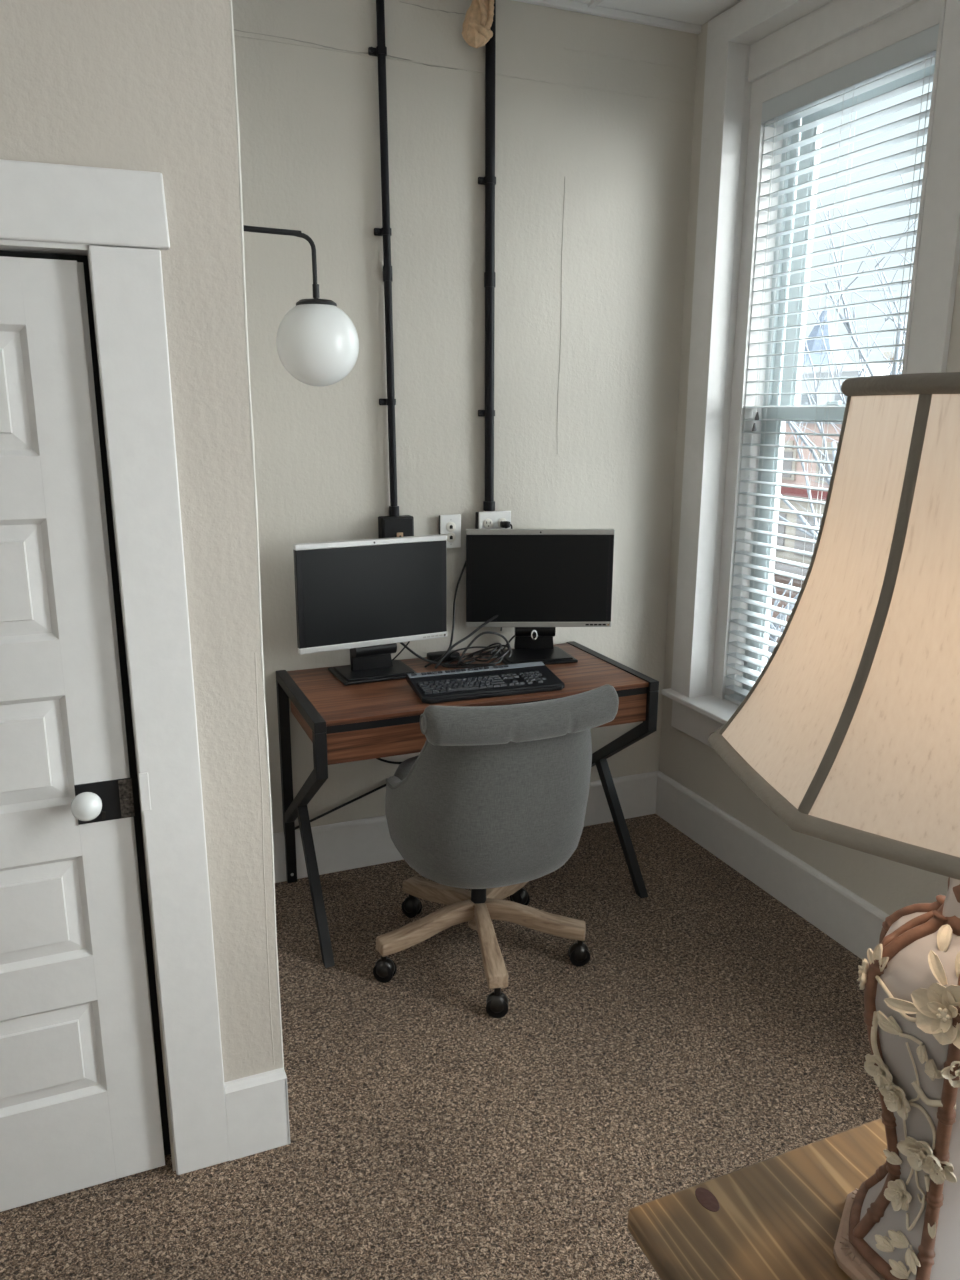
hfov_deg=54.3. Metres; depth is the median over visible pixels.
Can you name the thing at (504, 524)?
plug
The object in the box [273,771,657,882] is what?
baseboard
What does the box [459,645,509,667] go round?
cable
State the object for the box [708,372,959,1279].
table lamp
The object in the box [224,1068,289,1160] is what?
baseboard
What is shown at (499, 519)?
receptacle
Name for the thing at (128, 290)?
trim
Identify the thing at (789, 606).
bare tree
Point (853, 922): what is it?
baseboard
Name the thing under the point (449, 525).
outlet
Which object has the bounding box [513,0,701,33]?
trim
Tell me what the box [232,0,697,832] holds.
wall
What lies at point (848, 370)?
building
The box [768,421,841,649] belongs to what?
brick building
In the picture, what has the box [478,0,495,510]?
conduit
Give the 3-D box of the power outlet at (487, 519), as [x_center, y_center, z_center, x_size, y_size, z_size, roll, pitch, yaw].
[0.046,-0.409,3.245,0.121,0.076,0.042,-5,15,-22]
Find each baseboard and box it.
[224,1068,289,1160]
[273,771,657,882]
[655,771,889,962]
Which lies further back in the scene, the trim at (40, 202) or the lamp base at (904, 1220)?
the trim at (40, 202)
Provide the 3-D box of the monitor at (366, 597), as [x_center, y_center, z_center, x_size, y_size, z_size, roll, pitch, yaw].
[-0.352,-0.106,3.008,0.508,0.446,0.214,-7,16,-28]
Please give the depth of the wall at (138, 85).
1.67 m
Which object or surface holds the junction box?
attached to the wall at (594, 115)
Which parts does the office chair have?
seat, leg, leg, backrest, leg, leg, leg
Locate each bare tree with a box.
[767,573,798,661]
[778,164,917,539]
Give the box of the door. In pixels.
[0,250,170,1211]
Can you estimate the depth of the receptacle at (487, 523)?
3.22 m
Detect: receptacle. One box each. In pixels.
[483,519,492,528]
[498,518,506,527]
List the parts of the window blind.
rail, ladder cord, pull cord, ladder cord, pull cord, ladder cord, ladder cord, ladder cord, pull cord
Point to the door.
(83, 1104)
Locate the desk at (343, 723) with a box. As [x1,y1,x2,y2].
[276,641,658,967]
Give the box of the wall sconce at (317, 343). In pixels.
[243,225,358,385]
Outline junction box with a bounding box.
[378,515,413,537]
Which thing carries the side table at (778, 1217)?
on the floor
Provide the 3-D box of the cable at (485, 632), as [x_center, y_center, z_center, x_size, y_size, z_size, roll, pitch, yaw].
[0.012,0.028,3.177,0.214,0.108,0.036,-5,15,-22]
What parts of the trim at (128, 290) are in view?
strike plate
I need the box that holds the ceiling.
[569,0,741,24]
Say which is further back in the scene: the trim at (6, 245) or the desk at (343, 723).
the desk at (343, 723)
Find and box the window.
[661,0,959,747]
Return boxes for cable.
[375,758,401,763]
[392,641,409,659]
[400,642,474,665]
[424,561,465,667]
[434,615,498,668]
[441,646,496,667]
[449,646,497,658]
[456,631,511,665]
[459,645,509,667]
[461,645,503,665]
[472,643,501,661]
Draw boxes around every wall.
[0,0,283,1170]
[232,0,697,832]
[659,0,959,914]
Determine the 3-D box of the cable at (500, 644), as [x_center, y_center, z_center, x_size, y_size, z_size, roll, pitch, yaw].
[0.024,0.038,3.155,0.096,0.052,0.114,-5,15,-22]
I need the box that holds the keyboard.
[406,661,564,703]
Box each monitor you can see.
[293,534,446,684]
[466,529,614,664]
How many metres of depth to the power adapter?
3.21 m
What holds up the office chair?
on the floor
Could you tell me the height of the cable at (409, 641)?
0.129 m
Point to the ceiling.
(699, 12)
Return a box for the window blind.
[724,24,938,704]
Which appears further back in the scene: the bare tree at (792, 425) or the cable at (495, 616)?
the bare tree at (792, 425)
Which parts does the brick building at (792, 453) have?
pane, cornice, pane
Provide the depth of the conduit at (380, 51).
2.89 m
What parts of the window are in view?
frame, sash, sash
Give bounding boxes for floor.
[0,814,881,1279]
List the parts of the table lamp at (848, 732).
seam trim, trim, lamp shade, foot plate, seam trim, trim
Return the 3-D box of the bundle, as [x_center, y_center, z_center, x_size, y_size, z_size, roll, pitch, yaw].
[0.005,-1.871,2.807,0.121,0.177,0.078,-5,15,-22]
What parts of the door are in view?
panel, panel, panel, panel, panel, knob, lock plate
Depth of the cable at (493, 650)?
3.15 m
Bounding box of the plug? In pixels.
[500,521,512,630]
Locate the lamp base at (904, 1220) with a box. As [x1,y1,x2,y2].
[849,877,959,1279]
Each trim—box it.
[0,159,169,249]
[0,239,176,1174]
[88,245,229,1174]
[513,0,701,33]
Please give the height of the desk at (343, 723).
0.754 m
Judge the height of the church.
11.610 m
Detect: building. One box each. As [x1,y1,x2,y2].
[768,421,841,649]
[799,364,902,404]
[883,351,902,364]
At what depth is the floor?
2.27 m
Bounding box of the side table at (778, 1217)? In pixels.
[627,1118,887,1279]
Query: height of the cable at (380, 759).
0.306 m
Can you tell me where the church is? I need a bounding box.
[803,296,851,364]
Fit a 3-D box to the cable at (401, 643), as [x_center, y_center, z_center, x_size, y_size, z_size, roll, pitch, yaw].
[-0.161,0.018,3.125,0.312,0.152,0.035,-4,14,-17]
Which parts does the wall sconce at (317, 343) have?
arm, bent arm, socket stem, glass globe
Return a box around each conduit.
[368,0,398,515]
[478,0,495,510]
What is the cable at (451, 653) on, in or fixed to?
on the desk at (343, 723)
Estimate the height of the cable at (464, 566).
0.402 m
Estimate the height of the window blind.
2.003 m
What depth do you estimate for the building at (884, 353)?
36.01 m
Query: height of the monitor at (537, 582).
0.446 m
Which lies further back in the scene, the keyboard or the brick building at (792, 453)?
the brick building at (792, 453)
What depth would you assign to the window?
3.13 m
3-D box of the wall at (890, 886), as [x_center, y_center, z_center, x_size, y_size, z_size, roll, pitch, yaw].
[1.790,-0.181,1.307,0.252,2.923,5.310,-5,15,-22]
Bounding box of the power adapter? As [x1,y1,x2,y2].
[427,650,459,661]
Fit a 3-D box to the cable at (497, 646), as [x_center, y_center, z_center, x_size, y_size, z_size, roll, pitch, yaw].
[0.008,0.051,3.158,0.154,0.049,0.096,-5,15,-22]
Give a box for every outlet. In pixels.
[439,514,460,547]
[475,511,510,528]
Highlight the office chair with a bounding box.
[373,684,618,1017]
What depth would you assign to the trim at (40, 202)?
1.53 m
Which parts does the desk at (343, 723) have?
leg, rail, panel, leg, rail, drawer, rail, leg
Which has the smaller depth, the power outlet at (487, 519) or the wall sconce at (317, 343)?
the wall sconce at (317, 343)
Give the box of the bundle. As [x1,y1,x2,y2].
[462,0,493,47]
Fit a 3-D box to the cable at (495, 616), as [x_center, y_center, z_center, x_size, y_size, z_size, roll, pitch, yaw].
[-0.034,-0.010,3.200,0.312,0.170,0.032,-10,17,-36]

